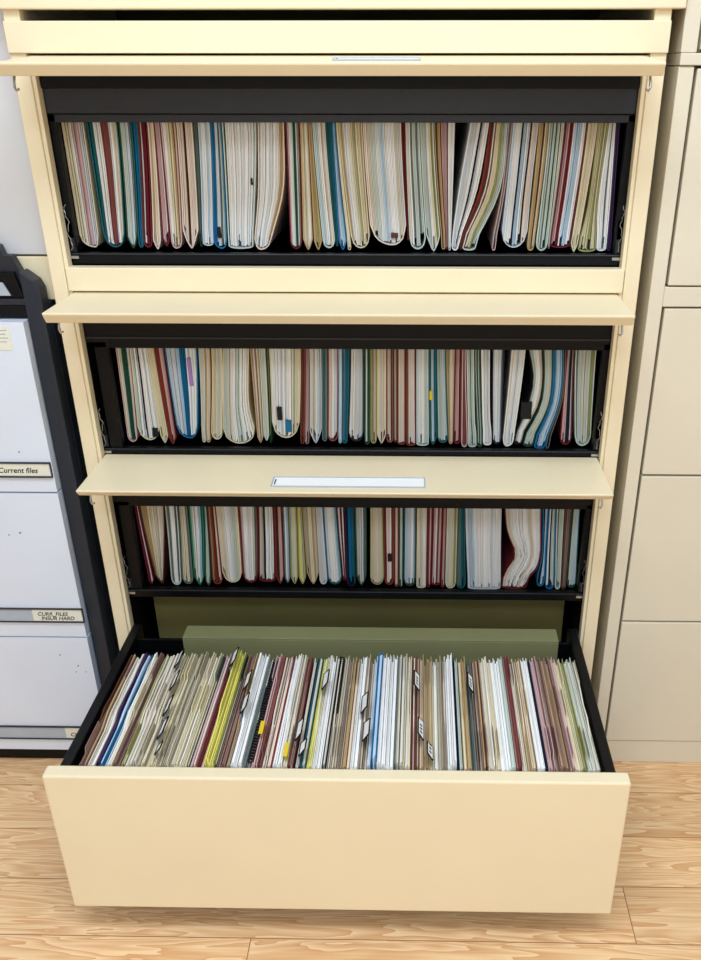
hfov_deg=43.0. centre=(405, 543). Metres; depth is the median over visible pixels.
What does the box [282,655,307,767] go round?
folder
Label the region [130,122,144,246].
file
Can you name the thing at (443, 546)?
file
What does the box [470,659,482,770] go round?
folder
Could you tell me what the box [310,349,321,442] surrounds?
file
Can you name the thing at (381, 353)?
file
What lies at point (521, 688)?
folder
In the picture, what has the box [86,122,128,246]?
file
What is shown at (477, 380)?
file
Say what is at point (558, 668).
folder
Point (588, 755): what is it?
folder
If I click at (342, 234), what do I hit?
file
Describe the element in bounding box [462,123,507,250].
file
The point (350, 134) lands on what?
file
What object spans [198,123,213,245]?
file
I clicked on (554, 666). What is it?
folder
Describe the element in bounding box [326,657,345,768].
folder
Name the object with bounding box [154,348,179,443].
file
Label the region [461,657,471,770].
folder
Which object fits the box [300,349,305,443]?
file
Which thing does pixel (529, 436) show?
file
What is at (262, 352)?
file
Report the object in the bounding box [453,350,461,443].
file
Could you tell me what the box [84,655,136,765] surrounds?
folder
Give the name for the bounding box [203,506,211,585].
file
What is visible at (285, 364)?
file
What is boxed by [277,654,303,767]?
folder
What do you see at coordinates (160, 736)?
folder
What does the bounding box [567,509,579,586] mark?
file
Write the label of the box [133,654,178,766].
folder
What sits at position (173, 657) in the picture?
folder
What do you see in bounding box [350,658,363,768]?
folder
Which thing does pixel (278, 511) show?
file
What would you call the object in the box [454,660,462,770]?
folder
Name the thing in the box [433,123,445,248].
file
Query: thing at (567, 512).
file
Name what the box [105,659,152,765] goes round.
folder
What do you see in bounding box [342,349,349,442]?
file
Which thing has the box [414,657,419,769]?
folder
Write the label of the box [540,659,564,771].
folder
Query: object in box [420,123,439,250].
file
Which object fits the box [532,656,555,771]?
folder
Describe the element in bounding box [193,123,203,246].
file
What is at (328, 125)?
file
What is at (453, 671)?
folder
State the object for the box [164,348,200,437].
file
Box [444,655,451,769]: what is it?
folder
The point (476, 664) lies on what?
folder
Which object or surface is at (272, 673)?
folder
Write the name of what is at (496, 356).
file
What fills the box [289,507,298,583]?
file
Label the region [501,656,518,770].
folder
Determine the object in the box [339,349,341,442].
file
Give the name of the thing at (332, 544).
file
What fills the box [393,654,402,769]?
folder
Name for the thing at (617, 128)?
file
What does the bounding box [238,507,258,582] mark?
file
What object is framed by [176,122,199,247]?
file
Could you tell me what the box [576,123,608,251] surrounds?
file
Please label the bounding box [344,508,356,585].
file
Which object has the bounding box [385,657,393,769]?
folder
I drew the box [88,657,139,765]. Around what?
folder
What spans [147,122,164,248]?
file
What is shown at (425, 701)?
folder
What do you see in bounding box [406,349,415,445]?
file
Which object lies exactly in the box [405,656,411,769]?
folder
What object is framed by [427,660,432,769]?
folder
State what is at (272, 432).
file
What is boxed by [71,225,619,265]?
tray
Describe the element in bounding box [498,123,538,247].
file
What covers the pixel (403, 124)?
file
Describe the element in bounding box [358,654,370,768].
folder
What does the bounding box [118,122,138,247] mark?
file
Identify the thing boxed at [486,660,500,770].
folder
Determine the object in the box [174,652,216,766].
folder
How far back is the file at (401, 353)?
1.52 m
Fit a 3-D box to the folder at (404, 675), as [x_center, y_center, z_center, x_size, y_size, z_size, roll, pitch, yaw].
[-0.003,0.377,1.505,0.007,0.281,0.276,0,28,1]
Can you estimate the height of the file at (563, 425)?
0.188 m
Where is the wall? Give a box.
[0,10,54,298]
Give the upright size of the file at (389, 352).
0.186 m
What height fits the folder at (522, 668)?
0.268 m
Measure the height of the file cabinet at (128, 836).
1.632 m
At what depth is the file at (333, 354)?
1.52 m
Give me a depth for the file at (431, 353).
1.52 m
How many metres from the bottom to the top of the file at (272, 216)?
0.198 m
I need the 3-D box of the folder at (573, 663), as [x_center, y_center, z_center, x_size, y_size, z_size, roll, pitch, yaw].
[0.291,0.384,1.502,0.004,0.272,0.274,0,28,1]
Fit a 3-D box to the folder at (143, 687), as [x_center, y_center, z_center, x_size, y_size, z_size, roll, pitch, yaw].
[-0.441,0.378,1.511,0.008,0.275,0.279,0,28,1]
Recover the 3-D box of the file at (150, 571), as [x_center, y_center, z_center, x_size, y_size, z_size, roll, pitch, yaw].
[-0.485,-0.071,1.777,0.015,0.191,0.312,0,28,1]
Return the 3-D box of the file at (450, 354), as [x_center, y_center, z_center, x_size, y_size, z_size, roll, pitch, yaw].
[0.078,-0.322,1.631,0.014,0.188,0.312,0,28,1]
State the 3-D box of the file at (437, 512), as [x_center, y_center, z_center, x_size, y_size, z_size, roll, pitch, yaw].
[0.061,-0.068,1.767,0.018,0.187,0.312,0,28,1]
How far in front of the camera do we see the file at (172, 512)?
1.66 m
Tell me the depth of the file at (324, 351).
1.51 m
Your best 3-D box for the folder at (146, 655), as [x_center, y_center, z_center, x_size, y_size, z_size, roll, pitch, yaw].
[-0.459,0.375,1.513,0.005,0.277,0.279,0,28,1]
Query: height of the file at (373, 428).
0.188 m
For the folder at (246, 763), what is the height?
0.273 m
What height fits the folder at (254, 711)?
0.268 m
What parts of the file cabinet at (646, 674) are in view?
drawer, drawer, drawer, rail, drawer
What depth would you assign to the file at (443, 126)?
1.35 m
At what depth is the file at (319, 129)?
1.36 m
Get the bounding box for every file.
[61,122,106,246]
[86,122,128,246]
[116,348,140,441]
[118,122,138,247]
[129,348,159,439]
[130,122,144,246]
[134,506,155,583]
[137,122,153,247]
[139,506,169,582]
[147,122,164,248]
[148,348,168,442]
[153,122,171,245]
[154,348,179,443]
[160,122,186,248]
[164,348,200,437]
[165,506,182,584]
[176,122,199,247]
[178,506,194,583]
[189,506,204,584]
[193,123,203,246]
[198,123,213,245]
[198,348,205,441]
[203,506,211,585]
[205,348,212,441]
[207,506,223,583]
[210,123,228,248]
[211,348,223,438]
[216,507,241,581]
[222,123,257,248]
[223,349,256,443]
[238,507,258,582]
[250,349,263,442]
[254,123,288,249]
[258,507,275,581]
[259,349,269,439]
[266,349,275,442]
[269,349,300,437]
[274,507,284,583]
[282,507,290,582]
[285,123,303,248]
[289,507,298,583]
[297,507,306,583]
[300,123,313,249]
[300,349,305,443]
[302,507,318,583]
[305,349,310,443]
[308,123,322,249]
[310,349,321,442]
[312,123,335,247]
[316,507,327,583]
[322,349,327,440]
[323,507,341,583]
[326,123,338,245]
[328,349,338,440]
[332,123,346,249]
[336,123,352,249]
[337,507,345,579]
[339,123,371,247]
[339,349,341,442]
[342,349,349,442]
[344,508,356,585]
[348,349,364,440]
[355,508,369,584]
[363,123,406,244]
[364,349,370,443]
[370,349,376,442]
[370,508,383,584]
[377,349,386,442]
[383,508,394,584]
[386,349,393,442]
[393,349,396,442]
[394,508,398,586]
[397,349,405,444]
[399,508,403,586]
[402,123,408,239]
[403,508,416,585]
[405,123,425,248]
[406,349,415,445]
[416,349,428,445]
[416,508,426,587]
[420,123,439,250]
[426,508,432,586]
[428,350,436,443]
[431,508,442,584]
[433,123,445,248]
[436,350,447,442]
[440,123,447,248]
[441,508,446,586]
[445,508,457,587]
[446,350,454,443]
[447,123,454,249]
[451,123,488,249]
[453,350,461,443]
[456,508,465,587]
[459,123,493,248]
[461,350,467,446]
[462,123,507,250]
[465,508,501,588]
[466,350,476,446]
[474,350,482,446]
[480,350,490,444]
[484,123,512,250]
[490,350,504,443]
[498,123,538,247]
[501,509,541,588]
[502,350,524,445]
[514,350,543,443]
[523,350,552,445]
[524,123,548,250]
[533,350,562,447]
[534,123,559,250]
[535,509,547,585]
[544,509,555,588]
[545,350,565,447]
[547,123,564,248]
[550,123,587,247]
[554,509,563,588]
[555,350,574,444]
[560,509,571,588]
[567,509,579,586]
[569,123,597,251]
[572,350,595,445]
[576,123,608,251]
[596,123,615,250]
[606,123,619,250]
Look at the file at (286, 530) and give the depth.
1.65 m
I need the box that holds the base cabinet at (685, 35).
[667,0,700,53]
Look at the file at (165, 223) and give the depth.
1.36 m
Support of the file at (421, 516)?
on the file cabinet at (128, 836)
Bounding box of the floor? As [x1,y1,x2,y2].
[0,758,700,959]
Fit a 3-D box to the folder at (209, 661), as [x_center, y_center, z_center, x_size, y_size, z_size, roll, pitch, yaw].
[-0.347,0.377,1.513,0.006,0.274,0.277,0,28,1]
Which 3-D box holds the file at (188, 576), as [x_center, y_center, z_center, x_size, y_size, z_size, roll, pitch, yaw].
[-0.409,-0.071,1.775,0.026,0.189,0.312,0,28,1]
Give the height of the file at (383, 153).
0.190 m
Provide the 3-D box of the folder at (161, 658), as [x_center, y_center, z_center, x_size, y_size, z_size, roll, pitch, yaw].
[-0.434,0.375,1.514,0.004,0.276,0.282,0,28,1]
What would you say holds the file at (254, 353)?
on the file cabinet at (128, 836)
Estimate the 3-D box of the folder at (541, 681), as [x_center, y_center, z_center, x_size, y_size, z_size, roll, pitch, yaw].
[0.230,0.381,1.501,0.007,0.279,0.282,0,28,1]
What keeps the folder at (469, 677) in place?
in the file cabinet at (128, 836)
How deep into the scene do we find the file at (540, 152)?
1.35 m
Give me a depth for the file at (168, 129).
1.36 m
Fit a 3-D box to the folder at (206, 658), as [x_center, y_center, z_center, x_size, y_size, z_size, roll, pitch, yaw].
[-0.354,0.375,1.512,0.006,0.278,0.285,0,28,1]
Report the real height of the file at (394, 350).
0.186 m
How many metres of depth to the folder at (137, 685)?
1.44 m
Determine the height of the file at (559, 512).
0.193 m
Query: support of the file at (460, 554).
on the file cabinet at (128, 836)
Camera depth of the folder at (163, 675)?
1.43 m
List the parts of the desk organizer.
label plate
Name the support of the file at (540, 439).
on the file cabinet at (128, 836)
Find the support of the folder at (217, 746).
in the file cabinet at (128, 836)
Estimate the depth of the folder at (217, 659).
1.43 m
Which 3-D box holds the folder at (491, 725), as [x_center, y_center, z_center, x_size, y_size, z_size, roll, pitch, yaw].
[0.136,0.380,1.503,0.006,0.278,0.282,0,28,1]
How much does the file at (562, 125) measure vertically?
0.195 m
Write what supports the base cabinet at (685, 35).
on the file cabinet at (646, 674)
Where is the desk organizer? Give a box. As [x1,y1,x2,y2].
[0,243,23,297]
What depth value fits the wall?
1.35 m
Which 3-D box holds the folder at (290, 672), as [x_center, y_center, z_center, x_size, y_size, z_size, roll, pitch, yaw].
[-0.201,0.379,1.511,0.008,0.273,0.285,0,28,1]
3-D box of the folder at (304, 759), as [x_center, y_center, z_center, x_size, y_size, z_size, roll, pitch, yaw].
[-0.150,0.383,1.509,0.008,0.268,0.280,0,28,1]
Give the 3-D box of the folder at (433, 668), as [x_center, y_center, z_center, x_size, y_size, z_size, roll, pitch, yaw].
[0.048,0.386,1.510,0.008,0.261,0.282,0,28,1]
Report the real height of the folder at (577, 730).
0.275 m
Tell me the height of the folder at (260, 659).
0.275 m
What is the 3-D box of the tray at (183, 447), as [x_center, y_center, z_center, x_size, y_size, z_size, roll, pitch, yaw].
[-0.092,-0.241,1.706,0.855,0.020,0.378,0,28,1]
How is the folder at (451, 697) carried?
on the file cabinet at (128, 836)
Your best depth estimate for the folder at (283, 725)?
1.42 m
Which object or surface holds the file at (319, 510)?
on the file cabinet at (128, 836)
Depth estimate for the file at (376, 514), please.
1.66 m
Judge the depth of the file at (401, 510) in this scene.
1.66 m
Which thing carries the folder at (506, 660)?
on the file cabinet at (128, 836)
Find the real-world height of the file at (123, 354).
0.188 m
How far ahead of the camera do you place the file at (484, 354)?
1.51 m
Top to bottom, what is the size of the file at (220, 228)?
0.196 m
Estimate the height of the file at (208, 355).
0.188 m
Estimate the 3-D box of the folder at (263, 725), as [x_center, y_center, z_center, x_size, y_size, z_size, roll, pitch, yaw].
[-0.222,0.377,1.508,0.007,0.278,0.282,0,28,1]
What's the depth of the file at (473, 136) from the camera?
1.36 m
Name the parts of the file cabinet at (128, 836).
panel, slide arm, drawer, slide arm, slide arm, flipper door, drawer, rail, flipper door, hanging frame, door, rail, flipper door, header panel, hanging frame, header panel, drawer, hanging frame, panel, slide arm, drawer, slide arm, slide arm, panel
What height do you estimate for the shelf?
0.017 m
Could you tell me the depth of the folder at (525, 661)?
1.43 m
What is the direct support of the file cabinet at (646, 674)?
on the floor
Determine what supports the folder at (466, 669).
in the file cabinet at (128, 836)
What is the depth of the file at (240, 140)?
1.36 m
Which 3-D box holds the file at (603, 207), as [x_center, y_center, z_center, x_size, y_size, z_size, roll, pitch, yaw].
[0.308,-0.612,1.472,0.019,0.198,0.312,0,28,1]
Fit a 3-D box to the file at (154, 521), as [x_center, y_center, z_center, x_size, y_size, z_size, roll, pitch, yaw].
[-0.461,-0.071,1.776,0.046,0.189,0.312,0,28,1]
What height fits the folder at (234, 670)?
0.286 m
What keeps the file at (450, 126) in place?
on the file cabinet at (128, 836)
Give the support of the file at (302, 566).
on the file cabinet at (128, 836)
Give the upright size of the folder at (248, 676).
0.296 m
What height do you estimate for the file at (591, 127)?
0.199 m
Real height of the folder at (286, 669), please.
0.273 m
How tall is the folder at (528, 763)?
0.271 m
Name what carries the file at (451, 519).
on the file cabinet at (128, 836)
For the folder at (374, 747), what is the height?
0.281 m
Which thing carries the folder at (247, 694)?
in the file cabinet at (128, 836)
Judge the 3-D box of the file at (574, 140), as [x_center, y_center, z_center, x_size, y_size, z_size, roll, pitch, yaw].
[0.251,-0.615,1.472,0.042,0.193,0.312,0,28,1]
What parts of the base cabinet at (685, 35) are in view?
cabinet door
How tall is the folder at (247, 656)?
0.274 m
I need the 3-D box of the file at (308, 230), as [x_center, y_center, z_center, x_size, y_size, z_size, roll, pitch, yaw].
[-0.150,-0.616,1.479,0.015,0.198,0.312,0,28,1]
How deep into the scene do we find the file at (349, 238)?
1.37 m
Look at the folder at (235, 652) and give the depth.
1.50 m
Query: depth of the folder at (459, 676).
1.44 m
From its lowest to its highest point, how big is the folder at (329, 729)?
0.266 m
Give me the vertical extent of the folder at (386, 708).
0.271 m
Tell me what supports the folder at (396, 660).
on the file cabinet at (128, 836)
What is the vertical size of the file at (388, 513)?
0.187 m
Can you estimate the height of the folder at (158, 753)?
0.296 m
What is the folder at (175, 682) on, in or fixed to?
in the file cabinet at (128, 836)
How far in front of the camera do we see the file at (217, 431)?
1.52 m
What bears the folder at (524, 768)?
on the file cabinet at (128, 836)
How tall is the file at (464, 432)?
0.193 m
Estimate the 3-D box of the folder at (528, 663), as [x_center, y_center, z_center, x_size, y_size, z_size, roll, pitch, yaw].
[0.213,0.387,1.504,0.004,0.265,0.281,0,28,1]
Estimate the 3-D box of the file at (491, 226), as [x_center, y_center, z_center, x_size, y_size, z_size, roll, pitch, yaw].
[0.150,-0.614,1.474,0.023,0.198,0.312,0,28,1]
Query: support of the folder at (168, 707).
in the file cabinet at (128, 836)
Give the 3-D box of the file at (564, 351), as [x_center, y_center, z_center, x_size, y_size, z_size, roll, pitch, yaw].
[0.260,-0.317,1.630,0.023,0.195,0.312,0,28,1]
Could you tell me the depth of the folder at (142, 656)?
1.42 m
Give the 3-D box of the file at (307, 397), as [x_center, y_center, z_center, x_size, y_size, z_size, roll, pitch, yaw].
[-0.166,-0.323,1.635,0.016,0.190,0.312,0,28,1]
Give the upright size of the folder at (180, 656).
0.297 m
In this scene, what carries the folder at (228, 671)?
in the file cabinet at (128, 836)
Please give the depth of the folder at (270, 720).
1.42 m
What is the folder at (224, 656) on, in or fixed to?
in the file cabinet at (128, 836)
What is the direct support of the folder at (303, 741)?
in the file cabinet at (128, 836)
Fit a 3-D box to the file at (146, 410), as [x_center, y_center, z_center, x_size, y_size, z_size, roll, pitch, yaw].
[-0.445,-0.328,1.639,0.038,0.184,0.312,0,28,1]
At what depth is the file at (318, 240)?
1.37 m
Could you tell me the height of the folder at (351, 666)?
0.273 m
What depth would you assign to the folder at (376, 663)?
1.43 m
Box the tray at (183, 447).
[105,390,597,457]
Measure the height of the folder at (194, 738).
0.278 m
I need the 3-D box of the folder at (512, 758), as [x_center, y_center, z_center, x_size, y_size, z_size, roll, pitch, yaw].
[0.164,0.384,1.504,0.005,0.270,0.280,0,28,1]
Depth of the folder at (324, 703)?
1.42 m
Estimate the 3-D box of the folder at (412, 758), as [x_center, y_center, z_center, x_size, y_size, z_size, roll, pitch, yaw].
[0.013,0.383,1.506,0.006,0.271,0.281,0,28,1]
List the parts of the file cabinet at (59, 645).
drawer, drawer, drawer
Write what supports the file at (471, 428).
on the file cabinet at (128, 836)
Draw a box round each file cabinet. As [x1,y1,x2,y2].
[0,0,686,913]
[0,268,119,757]
[591,53,700,761]
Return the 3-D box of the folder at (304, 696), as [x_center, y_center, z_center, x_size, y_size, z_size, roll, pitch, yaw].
[-0.165,0.371,1.502,0.019,0.295,0.279,0,28,1]
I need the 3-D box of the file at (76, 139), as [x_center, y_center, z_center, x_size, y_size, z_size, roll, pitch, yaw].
[-0.494,-0.620,1.484,0.033,0.195,0.312,0,28,1]
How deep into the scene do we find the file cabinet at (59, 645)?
1.60 m
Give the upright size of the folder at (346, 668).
0.276 m
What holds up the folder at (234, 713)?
in the file cabinet at (128, 836)
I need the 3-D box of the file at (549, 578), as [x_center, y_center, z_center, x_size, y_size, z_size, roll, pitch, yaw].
[0.274,-0.063,1.765,0.022,0.193,0.312,0,28,1]
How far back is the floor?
1.49 m
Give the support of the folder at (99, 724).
on the file cabinet at (128, 836)
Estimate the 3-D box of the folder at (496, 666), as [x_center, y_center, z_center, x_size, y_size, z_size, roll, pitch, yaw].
[0.157,0.386,1.505,0.007,0.266,0.280,0,28,1]
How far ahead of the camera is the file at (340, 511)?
1.65 m
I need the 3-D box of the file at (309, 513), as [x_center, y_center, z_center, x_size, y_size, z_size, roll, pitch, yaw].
[-0.173,-0.070,1.771,0.023,0.187,0.312,0,28,1]
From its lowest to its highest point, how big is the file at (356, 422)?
0.184 m
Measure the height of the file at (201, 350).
0.188 m
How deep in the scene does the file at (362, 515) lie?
1.66 m
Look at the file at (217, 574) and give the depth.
1.66 m
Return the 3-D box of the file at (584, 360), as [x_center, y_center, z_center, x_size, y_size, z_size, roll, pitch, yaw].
[0.305,-0.319,1.628,0.040,0.190,0.312,0,28,1]
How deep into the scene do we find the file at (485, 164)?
1.36 m
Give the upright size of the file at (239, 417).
0.190 m
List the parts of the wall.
rail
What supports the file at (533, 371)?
on the file cabinet at (128, 836)
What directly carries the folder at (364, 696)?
in the file cabinet at (128, 836)
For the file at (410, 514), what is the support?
on the file cabinet at (128, 836)
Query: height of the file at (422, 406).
0.191 m
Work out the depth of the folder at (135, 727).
1.39 m
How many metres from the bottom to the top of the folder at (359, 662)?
0.271 m
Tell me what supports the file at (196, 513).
on the file cabinet at (128, 836)
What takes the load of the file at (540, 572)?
on the file cabinet at (128, 836)
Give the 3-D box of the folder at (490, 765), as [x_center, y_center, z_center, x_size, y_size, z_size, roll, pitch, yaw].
[0.130,0.386,1.505,0.006,0.266,0.280,0,28,1]
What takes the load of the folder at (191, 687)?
in the file cabinet at (128, 836)
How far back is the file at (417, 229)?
1.36 m
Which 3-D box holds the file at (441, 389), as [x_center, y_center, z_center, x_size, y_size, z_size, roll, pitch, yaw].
[0.066,-0.323,1.631,0.023,0.186,0.312,0,28,1]
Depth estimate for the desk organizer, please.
1.39 m
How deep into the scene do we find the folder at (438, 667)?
1.43 m
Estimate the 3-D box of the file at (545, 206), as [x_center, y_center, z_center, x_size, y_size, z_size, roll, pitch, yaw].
[0.219,-0.613,1.473,0.024,0.198,0.312,0,28,1]
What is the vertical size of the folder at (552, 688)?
0.280 m
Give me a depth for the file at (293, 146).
1.36 m
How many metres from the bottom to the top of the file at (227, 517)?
0.184 m
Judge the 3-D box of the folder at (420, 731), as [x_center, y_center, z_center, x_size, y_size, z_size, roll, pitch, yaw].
[0.025,0.370,1.501,0.010,0.298,0.284,0,28,1]
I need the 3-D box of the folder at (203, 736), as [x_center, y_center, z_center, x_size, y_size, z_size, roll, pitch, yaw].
[-0.315,0.381,1.514,0.008,0.267,0.285,0,28,1]
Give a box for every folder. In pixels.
[79,654,134,765]
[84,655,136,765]
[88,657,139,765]
[91,654,143,765]
[96,653,149,765]
[100,655,152,765]
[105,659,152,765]
[107,652,157,765]
[113,652,164,765]
[118,659,164,765]
[121,654,169,765]
[125,656,171,765]
[128,655,176,766]
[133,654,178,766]
[136,648,184,766]
[140,653,187,766]
[146,657,189,766]
[149,653,194,766]
[153,653,197,766]
[158,657,199,766]
[161,654,204,766]
[165,652,209,766]
[170,658,211,766]
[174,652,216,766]
[179,656,219,766]
[183,653,223,766]
[188,655,225,766]
[190,653,231,766]
[197,667,229,766]
[201,647,238,766]
[205,650,242,766]
[209,652,245,767]
[214,655,248,767]
[217,654,251,767]
[221,656,255,767]
[226,653,257,767]
[230,653,262,767]
[234,655,266,767]
[238,654,269,767]
[242,657,274,767]
[247,656,278,767]
[252,654,282,767]
[257,655,285,767]
[262,658,290,767]
[267,655,295,767]
[272,654,299,767]
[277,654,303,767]
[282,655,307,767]
[287,655,312,768]
[295,658,318,768]
[300,656,323,768]
[306,658,329,768]
[312,655,332,768]
[317,658,336,768]
[322,655,340,768]
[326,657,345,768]
[331,656,349,768]
[337,658,353,768]
[342,657,357,768]
[346,660,360,768]
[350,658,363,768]
[354,658,368,768]
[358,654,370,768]
[362,660,374,768]
[367,656,377,768]
[370,653,382,769]
[377,654,386,769]
[381,655,390,769]
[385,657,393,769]
[389,656,397,769]
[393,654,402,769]
[399,656,406,769]
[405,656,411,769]
[410,657,415,769]
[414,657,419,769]
[417,660,423,769]
[423,665,427,769]
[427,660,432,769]
[431,663,438,769]
[436,657,442,769]
[440,657,447,769]
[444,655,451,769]
[448,654,456,770]
[452,657,459,770]
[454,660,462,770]
[457,661,467,770]
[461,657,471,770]
[465,659,474,770]
[467,660,477,770]
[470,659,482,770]
[474,660,487,770]
[479,658,492,770]
[482,656,496,770]
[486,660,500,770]
[489,660,506,770]
[494,658,511,770]
[498,657,515,770]
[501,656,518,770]
[504,654,522,770]
[509,659,526,770]
[513,659,531,770]
[516,658,535,771]
[520,658,540,771]
[523,658,544,771]
[527,659,548,771]
[529,658,551,771]
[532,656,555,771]
[535,657,560,771]
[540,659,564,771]
[543,657,569,771]
[548,657,575,771]
[553,659,577,771]
[555,659,581,771]
[559,659,587,771]
[564,660,592,771]
[566,657,597,771]
[572,661,599,771]
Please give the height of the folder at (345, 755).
0.273 m
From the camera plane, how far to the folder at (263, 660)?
1.43 m
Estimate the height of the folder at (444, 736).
0.276 m
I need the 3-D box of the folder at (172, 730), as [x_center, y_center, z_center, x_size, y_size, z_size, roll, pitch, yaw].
[-0.367,0.378,1.513,0.006,0.273,0.284,0,28,1]
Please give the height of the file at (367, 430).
0.190 m
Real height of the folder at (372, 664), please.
0.271 m
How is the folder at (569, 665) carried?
on the file cabinet at (128, 836)
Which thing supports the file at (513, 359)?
on the file cabinet at (128, 836)
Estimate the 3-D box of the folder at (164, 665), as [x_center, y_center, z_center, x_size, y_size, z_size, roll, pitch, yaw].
[-0.422,0.378,1.515,0.007,0.271,0.277,0,28,1]
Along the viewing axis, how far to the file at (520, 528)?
1.66 m
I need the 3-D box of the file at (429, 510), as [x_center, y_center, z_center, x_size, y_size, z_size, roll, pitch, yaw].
[0.048,-0.066,1.768,0.010,0.191,0.312,0,28,1]
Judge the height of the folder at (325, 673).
0.296 m
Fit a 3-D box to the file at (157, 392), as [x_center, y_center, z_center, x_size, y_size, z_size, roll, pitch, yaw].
[-0.420,-0.325,1.639,0.014,0.190,0.312,0,28,1]
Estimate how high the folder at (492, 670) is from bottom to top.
0.264 m
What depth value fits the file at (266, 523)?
1.66 m
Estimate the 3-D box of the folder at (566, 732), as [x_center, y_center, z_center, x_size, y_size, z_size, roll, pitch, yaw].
[0.252,0.381,1.502,0.007,0.278,0.284,0,28,1]
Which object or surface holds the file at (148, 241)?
on the file cabinet at (128, 836)
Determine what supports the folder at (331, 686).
in the file cabinet at (128, 836)
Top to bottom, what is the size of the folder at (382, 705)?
0.273 m
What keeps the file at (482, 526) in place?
on the file cabinet at (128, 836)
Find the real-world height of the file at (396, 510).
0.191 m
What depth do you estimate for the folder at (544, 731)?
1.41 m

